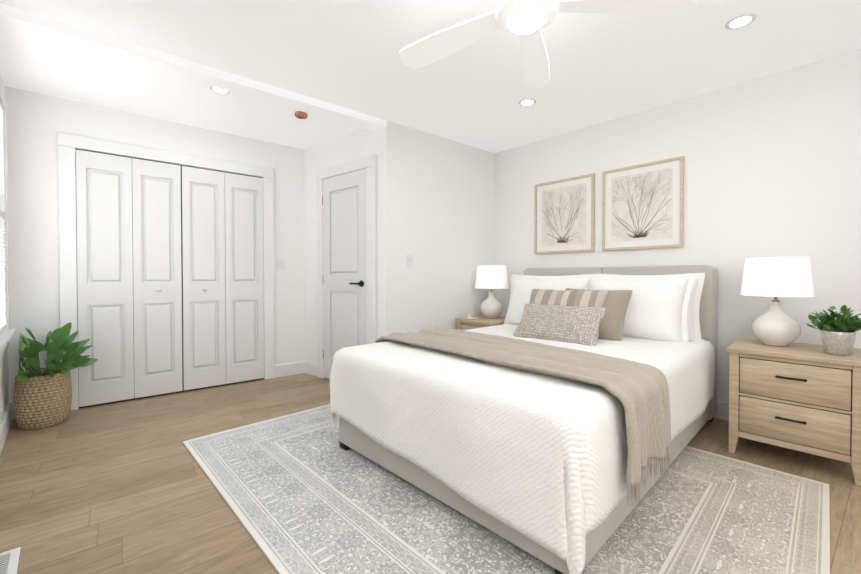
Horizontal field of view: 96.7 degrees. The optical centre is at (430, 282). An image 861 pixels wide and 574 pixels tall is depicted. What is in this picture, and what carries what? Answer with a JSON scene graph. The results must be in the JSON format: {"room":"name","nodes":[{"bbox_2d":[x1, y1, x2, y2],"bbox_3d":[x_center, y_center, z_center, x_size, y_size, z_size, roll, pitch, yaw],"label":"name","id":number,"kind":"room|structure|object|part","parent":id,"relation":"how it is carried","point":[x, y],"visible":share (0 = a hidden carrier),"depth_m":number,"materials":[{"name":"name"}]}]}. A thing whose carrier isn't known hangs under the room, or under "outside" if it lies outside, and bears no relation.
{"room":"bedroom","nodes":[
{"label":"bedroom","id":0,"kind":"room"},
{"bbox_2d":[0,72,8,422],"bbox_3d":[-1.184,-0.180,0.735,0.120,2.420,5.814,-1,1,-44],"label":"wall","id":1,"kind":"structure","parent":0,"point":[4,379],"depth_m":2.58,"materials":[{"name":"white paint"}]},
{"bbox_2d":[0,189,6,328],"bbox_3d":[-2.475,-0.139,2.176,0.021,0.851,1.036,-1,1,-44],"label":"window blinds","id":2,"kind":"object","parent":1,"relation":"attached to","point":[2,211],"visible":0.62,"depth_m":2.44,"materials":[{"name":"white plastic"}]},
{"bbox_2d":[0,402,12,454],"bbox_3d":[-1.135,0.965,0.797,0.016,0.130,5.574,-1,1,-44],"label":"baseboard","id":3,"kind":"structure","parent":1,"relation":"attached to","point":[6,421],"depth_m":2.49,"materials":[{"name":"white"}]},
{"bbox_2d":[0,553,9,573],"bbox_3d":[-1.519,1.016,1.307,0.100,0.002,0.270,-1,1,-44],"label":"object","id":4,"kind":"structure","parent":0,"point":[4,563],"depth_m":1.38,"materials":[{"name":"white"}]},
{"bbox_2d":[0,80,15,355],"bbox_3d":[-2.465,-0.404,2.183,0.050,1.690,1.340,-1,1,-44],"label":"window","id":5,"kind":"structure","parent":0,"point":[6,333],"depth_m":2.55,"materials":[{"name":"white paint"}]},
{"bbox_2d":[5,86,304,401],"bbox_3d":[-2.259,-0.216,3.519,2.435,2.420,0.120,-1,1,-39],"label":"wall","id":6,"kind":"structure","parent":0,"point":[36,122],"depth_m":2.95,"materials":[{"name":"white paint"}]},
{"bbox_2d":[11,401,14,418],"bbox_3d":[-2.964,0.937,2.877,0.273,0.130,0.016,-1,1,-39],"label":"baseboard","id":7,"kind":"structure","parent":6,"relation":"attached to","point":[13,413],"depth_m":2.80,"materials":[{"name":"white"}]},
{"bbox_2d":[57,132,274,410],"bbox_3d":[-2.233,-0.079,3.443,1.591,2.147,0.034,-1,1,-39],"label":"closet","id":8,"kind":"object","parent":6,"relation":"attached to","point":[134,398],"depth_m":3.34,"materials":[{"name":"white wood"}]},
{"bbox_2d":[275,361,304,377],"bbox_3d":[-1.491,0.922,4.067,0.330,0.130,0.016,-1,1,-39],"label":"baseboard","id":9,"kind":"structure","parent":6,"relation":"attached to","point":[288,369],"depth_m":4.06,"materials":[{"name":"white"}]},
{"bbox_2d":[304,127,386,362],"bbox_3d":[-0.754,-0.222,3.933,1.247,2.420,0.400,1,1,38],"label":"wall","id":10,"kind":"structure","parent":0,"point":[358,144],"depth_m":3.79,"materials":[{"name":"white paint"}]},
{"bbox_2d":[304,361,316,375],"bbox_3d":[-1.269,0.921,4.089,0.264,0.130,0.016,1,1,38],"label":"baseboard","id":11,"kind":"structure","parent":10,"relation":"attached to","point":[310,368],"depth_m":4.09,"materials":[{"name":"white"}]},
{"bbox_2d":[323,168,366,378],"bbox_3d":[-0.833,-0.033,3.723,0.655,2.023,0.024,1,1,38],"label":"entry door","id":12,"kind":"structure","parent":10,"relation":"in","point":[344,252],"depth_m":3.71,"materials":[{"name":"white wood"}]},
{"bbox_2d":[316,155,376,377],"bbox_3d":[-0.834,-0.078,3.722,0.859,2.139,0.034,1,1,38],"label":"trim","id":13,"kind":"structure","parent":10,"relation":"attached to","point":[368,163],"depth_m":3.50,"materials":[{"name":"white wood"}]},
{"bbox_2d":[0,373,860,573],"bbox_3d":[0.172,1.042,2.146,4.170,0.060,6.100,-1,1,-44],"label":"floor","id":14,"kind":"structure","parent":0,"point":[125,487],"depth_m":1.91,"materials":[{"name":"brown wood"}]},
{"bbox_2d":[0,547,20,573],"bbox_3d":[-1.519,1.020,1.307,0.150,0.005,0.320,-1,1,-44],"label":"floor vent","id":15,"kind":"object","parent":14,"relation":"in","point":[13,561],"depth_m":1.40,"materials":[{"name":"white"}]},
{"bbox_3d":[-1.519,1.018,1.307,0.100,0.001,0.270,-1,1,-44],"label":"floor air vent grille","id":16,"kind":"part","parent":15,"relation":"part of","materials":[{"name":"white metal"}]},
{"bbox_2d":[14,369,71,429],"bbox_3d":[-2.745,0.822,2.720,0.292,0.362,0.292,-1,1,-44],"label":"basket","id":17,"kind":"object","parent":14,"relation":"on","point":[43,401],"depth_m":2.62,"materials":[{"name":"beige wicker"}]},
{"bbox_2d":[14,322,97,429],"bbox_3d":[-2.659,0.647,2.736,0.441,0.712,0.565,-1,1,-44],"label":"plant","id":18,"kind":"object","parent":14,"relation":"on","point":[42,397],"visible":1,"depth_m":2.64,"materials":[{"name":"green plant"}]},
{"bbox_2d":[455,316,504,329],"bbox_3d":[0.593,0.677,3.840,0.536,0.625,0.462,-1,1,-44],"label":"nightstand","id":19,"kind":"object","parent":14,"relation":"on","point":[478,322],"visible":0.15,"depth_m":3.71,"materials":[{"name":"brown wood"}]},
{"bbox_2d":[463,313,476,319],"bbox_3d":[0.391,0.337,3.805,0.090,0.052,0.120,-1,1,-44],"label":"trinket","id":20,"kind":"object","parent":19,"relation":"on","point":[469,316],"visible":1,"depth_m":3.79,"materials":[{"name":"beige ceramic"}]},
{"bbox_3d":[0.423,0.521,3.674,0.020,0.202,0.340,-1,1,-44],"label":"drawer","id":21,"kind":"part","parent":19,"relation":"part of","materials":[{"name":"brown wood"}]},
{"bbox_2d":[475,265,507,317],"bbox_3d":[0.618,0.097,3.883,0.336,0.530,0.336,-1,1,-44],"label":"lamp","id":22,"kind":"object","parent":19,"relation":"on","point":[491,277],"visible":1,"depth_m":3.77,"materials":[{"name":"ceramic"}]},
{"bbox_3d":[0.618,-0.053,3.881,0.336,0.230,0.336,-1,1,-44],"label":"lamp shade","id":23,"kind":"part","parent":22,"relation":"part of","materials":[{"name":"white fabric"}]},
{"bbox_2d":[183,404,829,573],"bbox_3d":[0.215,1.006,2.152,2.200,0.009,2.810,-1,1,-44],"label":"rug","id":24,"kind":"object","parent":14,"relation":"on","point":[302,492],"visible":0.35,"depth_m":1.64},
{"bbox_2d":[330,265,717,573],"bbox_3d":[0.757,0.444,2.538,2.329,1.124,1.722,-1,1,-44],"label":"bed","id":25,"kind":"object","parent":14,"relation":"on","point":[558,419],"visible":1,"depth_m":1.71,"materials":[{"name":"white fabric"}]},
{"bbox_3d":[-0.504,0.979,2.317,0.070,0.038,0.070,-1,1,-44],"label":"leg","id":26,"kind":"part","parent":25,"relation":"part of","materials":[{"name":"black metal"}]},
{"bbox_2d":[375,327,670,485],"bbox_3d":[0.342,0.512,2.139,0.682,0.343,1.722,-1,1,-44],"label":"throw","id":27,"kind":"object","parent":25,"relation":"on","point":[634,395],"depth_m":1.61,"materials":[{"name":"beige fabric"}]},
{"bbox_2d":[506,278,588,324],"bbox_3d":[1.003,0.186,3.331,0.740,0.470,0.245,1,-15,46],"label":"pillow","id":28,"kind":"object","parent":25,"relation":"on","point":[521,288],"depth_m":3.37,"materials":[{"name":"white fabric"}]},
{"bbox_3d":[0.472,0.992,1.305,0.070,0.038,0.070,-1,1,-44],"label":"leg","id":29,"kind":"part","parent":25,"relation":"part of","materials":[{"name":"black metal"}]},
{"bbox_3d":[1.507,0.414,3.272,0.230,1.085,1.500,-1,1,-44],"label":"headboard","id":30,"kind":"part","parent":25,"relation":"part of","materials":[{"name":"fabric"}]},
{"bbox_2d":[589,278,688,341],"bbox_3d":[1.476,0.196,2.808,0.680,0.470,0.244,1,-17,46],"label":"pillow","id":31,"kind":"object","parent":25,"relation":"on","point":[658,308],"depth_m":2.62,"materials":[{"name":"white fabric"}]},
{"bbox_2d":[687,277,698,339],"bbox_3d":[1.597,0.191,2.869,0.175,0.460,0.680,10,-7,-44],"label":"pillow","id":32,"kind":"object","parent":25,"relation":"on","point":[692,282],"depth_m":2.62,"materials":[{"name":"white fabric"}]},
{"bbox_2d":[727,338,860,486],"bbox_3d":[2.129,0.698,2.246,0.536,0.625,0.559,-1,1,-44],"label":"nightstand","id":33,"kind":"object","parent":14,"relation":"on","point":[803,397],"visible":1,"depth_m":2.06,"materials":[{"name":"brown wood"}]},
{"bbox_2d":[740,257,814,345],"bbox_3d":[2.107,0.118,2.339,0.336,0.530,0.336,-1,1,-44],"label":"lamp","id":34,"kind":"object","parent":33,"relation":"on","point":[774,324],"visible":1,"depth_m":2.25,"materials":[{"name":"ceramic"}]},
{"bbox_3d":[2.107,-0.032,2.337,0.336,0.230,0.336,-1,1,-44],"label":"lamp shade","id":35,"kind":"part","parent":34,"relation":"part of","materials":[{"name":"white fabric"}]},
{"bbox_3d":[1.944,0.744,2.068,0.023,0.012,0.124,-1,1,-44],"label":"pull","id":36,"kind":"part","parent":33,"relation":"part of","materials":[{"name":"black metal"}]},
{"bbox_3d":[1.944,0.518,2.066,0.023,0.012,0.124,-1,1,-44],"label":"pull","id":37,"kind":"part","parent":33,"relation":"part of","materials":[{"name":"black metal"}]},
{"bbox_3d":[1.959,0.768,2.083,0.020,0.202,0.437,-1,1,-44],"label":"drawer","id":38,"kind":"part","parent":33,"relation":"part of","materials":[{"name":"brown wood"}]},
{"bbox_3d":[1.959,0.542,2.080,0.020,0.202,0.437,-1,1,-44],"label":"drawer","id":39,"kind":"part","parent":33,"relation":"part of","materials":[{"name":"brown wood"}]},
{"bbox_2d":[807,305,860,355],"bbox_3d":[2.203,0.252,2.076,0.313,0.269,0.250,-1,1,-44],"label":"plant","id":40,"kind":"object","parent":33,"relation":"on","point":[838,335],"visible":1,"depth_m":2.03,"materials":[{"name":"green plant"}]},
{"bbox_3d":[2.194,0.324,2.064,0.136,0.125,0.136,-1,1,-44],"label":"pot","id":41,"kind":"part","parent":40,"relation":"part of","materials":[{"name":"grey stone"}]},
{"bbox_2d":[0,0,860,152],"bbox_3d":[0.172,-1.448,2.113,4.170,0.080,6.100,-1,1,-44],"label":"ceiling","id":42,"kind":"structure","parent":0,"point":[602,66],"depth_m":2.44,"materials":[{"name":"white paint"}]},
{"bbox_2d":[0,4,385,130],"bbox_3d":[-1.358,-1.388,2.694,2.365,0.055,0.160,-1,1,-39],"label":"ceiling beam","id":43,"kind":"structure","parent":42,"relation":"attached to","point":[19,21],"depth_m":2.40,"materials":[{"name":"white paint"}]},
{"bbox_2d":[210,86,229,93],"bbox_3d":[-1.540,-1.413,2.808,0.132,0.008,0.132,-1,1,-44],"label":"ceiling light","id":44,"kind":"object","parent":42,"relation":"attached to","point":[219,90],"depth_m":2.82,"materials":[{"name":"white"}]},
{"bbox_2d":[294,111,307,118],"bbox_3d":[-1.093,-1.408,3.239,0.110,0.030,0.110,-1,1,-44],"label":"smoke detector","id":45,"kind":"object","parent":42,"relation":"attached to","point":[300,115],"visible":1,"depth_m":3.21,"materials":[{"name":"orange plastic"}]},
{"bbox_2d":[519,98,535,105],"bbox_3d":[0.763,-1.416,3.017,0.132,0.008,0.132,-1,1,-44],"label":"recessed light","id":46,"kind":"object","parent":42,"relation":"in","point":[531,99],"depth_m":3.01,"materials":[{"name":"white"}]},
{"bbox_2d":[399,0,695,84],"bbox_3d":[0.351,-1.223,1.578,1.286,0.355,1.283,-1,1,-44],"label":"ceiling fan","id":47,"kind":"object","parent":42,"relation":"hanging from","point":[527,21],"visible":1,"depth_m":1.66,"materials":[{"name":"white plastic"}]},
{"bbox_3d":[0.081,-1.139,1.817,0.570,0.010,0.144,1,-10,37],"label":"blade","id":48,"kind":"part","parent":47,"relation":"part of","materials":[{"name":"white"}]},
{"bbox_3d":[0.395,-1.243,1.575,0.256,0.315,0.256,-1,1,-44],"label":"motor","id":49,"kind":"part","parent":47,"relation":"part of","materials":[{"name":"white"}]},
{"bbox_3d":[0.526,-1.141,1.949,0.144,0.010,0.570,12,5,19],"label":"blade","id":50,"kind":"part","parent":47,"relation":"part of","materials":[{"name":"white"}]},
{"bbox_3d":[0.790,-1.136,1.566,0.570,0.010,0.144,0,12,1],"label":"blade","id":51,"kind":"part","parent":47,"relation":"part of","materials":[{"name":"white"}]},
{"bbox_2d":[725,13,756,29],"bbox_3d":[1.669,-1.403,2.063,0.132,0.008,0.132,-1,1,-44],"label":"recessed light","id":52,"kind":"object","parent":42,"relation":"in","point":[753,16],"depth_m":2.06,"materials":[{"name":"white"}]},
{"bbox_2d":[386,120,494,336],"bbox_3d":[0.084,-0.223,4.030,1.539,2.420,0.400,-1,1,-39],"label":"wall","id":53,"kind":"structure","parent":0,"point":[441,210],"depth_m":3.74,"materials":[{"name":"white paint"}]},
{"bbox_2d":[407,255,412,266],"bbox_3d":[-0.183,-0.197,3.545,0.072,0.116,0.018,-1,1,-39],"label":"light switch","id":54,"kind":"object","parent":53,"relation":"attached to","point":[409,260],"visible":1,"depth_m":3.54,"materials":[{"name":"white plastic"}]},
{"bbox_2d":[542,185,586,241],"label":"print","id":55,"kind":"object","parent":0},
{"bbox_2d":[494,49,860,420],"bbox_3d":[2.149,-0.208,2.870,0.136,2.420,4.263,-1,1,-44],"label":"wall","id":56,"kind":"structure","parent":0,"point":[772,165],"depth_m":2.73,"materials":[{"name":"white paint"}]},
{"label":"window casing","id":57,"kind":"part","parent":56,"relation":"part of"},
{"bbox_3d":[-0.686,0.013,3.560,0.145,0.060,0.050,1,1,38],"label":"entry handle","id":58,"kind":"part","parent":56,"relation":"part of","materials":[{"name":"black metal"}]},
{"bbox_2d":[534,173,594,253],"bbox_3d":[1.271,-0.633,3.679,0.026,0.700,0.599,-1,1,-44],"label":"framed artwork","id":59,"kind":"object","parent":56,"relation":"attached to","point":[564,217],"depth_m":3.66,"materials":[{"name":"beige paper"}]},
{"bbox_2d":[541,183,586,246],"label":"print","id":60,"kind":"object","parent":59,"relation":"attached to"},
{"bbox_2d":[602,156,683,250],"bbox_3d":[1.745,-0.627,3.187,0.026,0.700,0.612,-1,1,-44],"label":"framed artwork","id":61,"kind":"object","parent":56,"relation":"attached to","point":[642,206],"depth_m":3.16,"materials":[{"name":"beige paper"}]},
{"label":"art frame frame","id":62,"kind":"part","parent":61,"relation":"part of","materials":[{"name":"brown wood"}]},
{"bbox_2d":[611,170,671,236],"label":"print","id":63,"kind":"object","parent":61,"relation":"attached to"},
{"bbox_2d":[611,167,672,241],"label":"print","id":64,"kind":"object","parent":61,"relation":"attached to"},
{"label":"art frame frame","id":65,"kind":"part","parent":61,"relation":"part of","materials":[{"name":"brown wood"}]}
]}

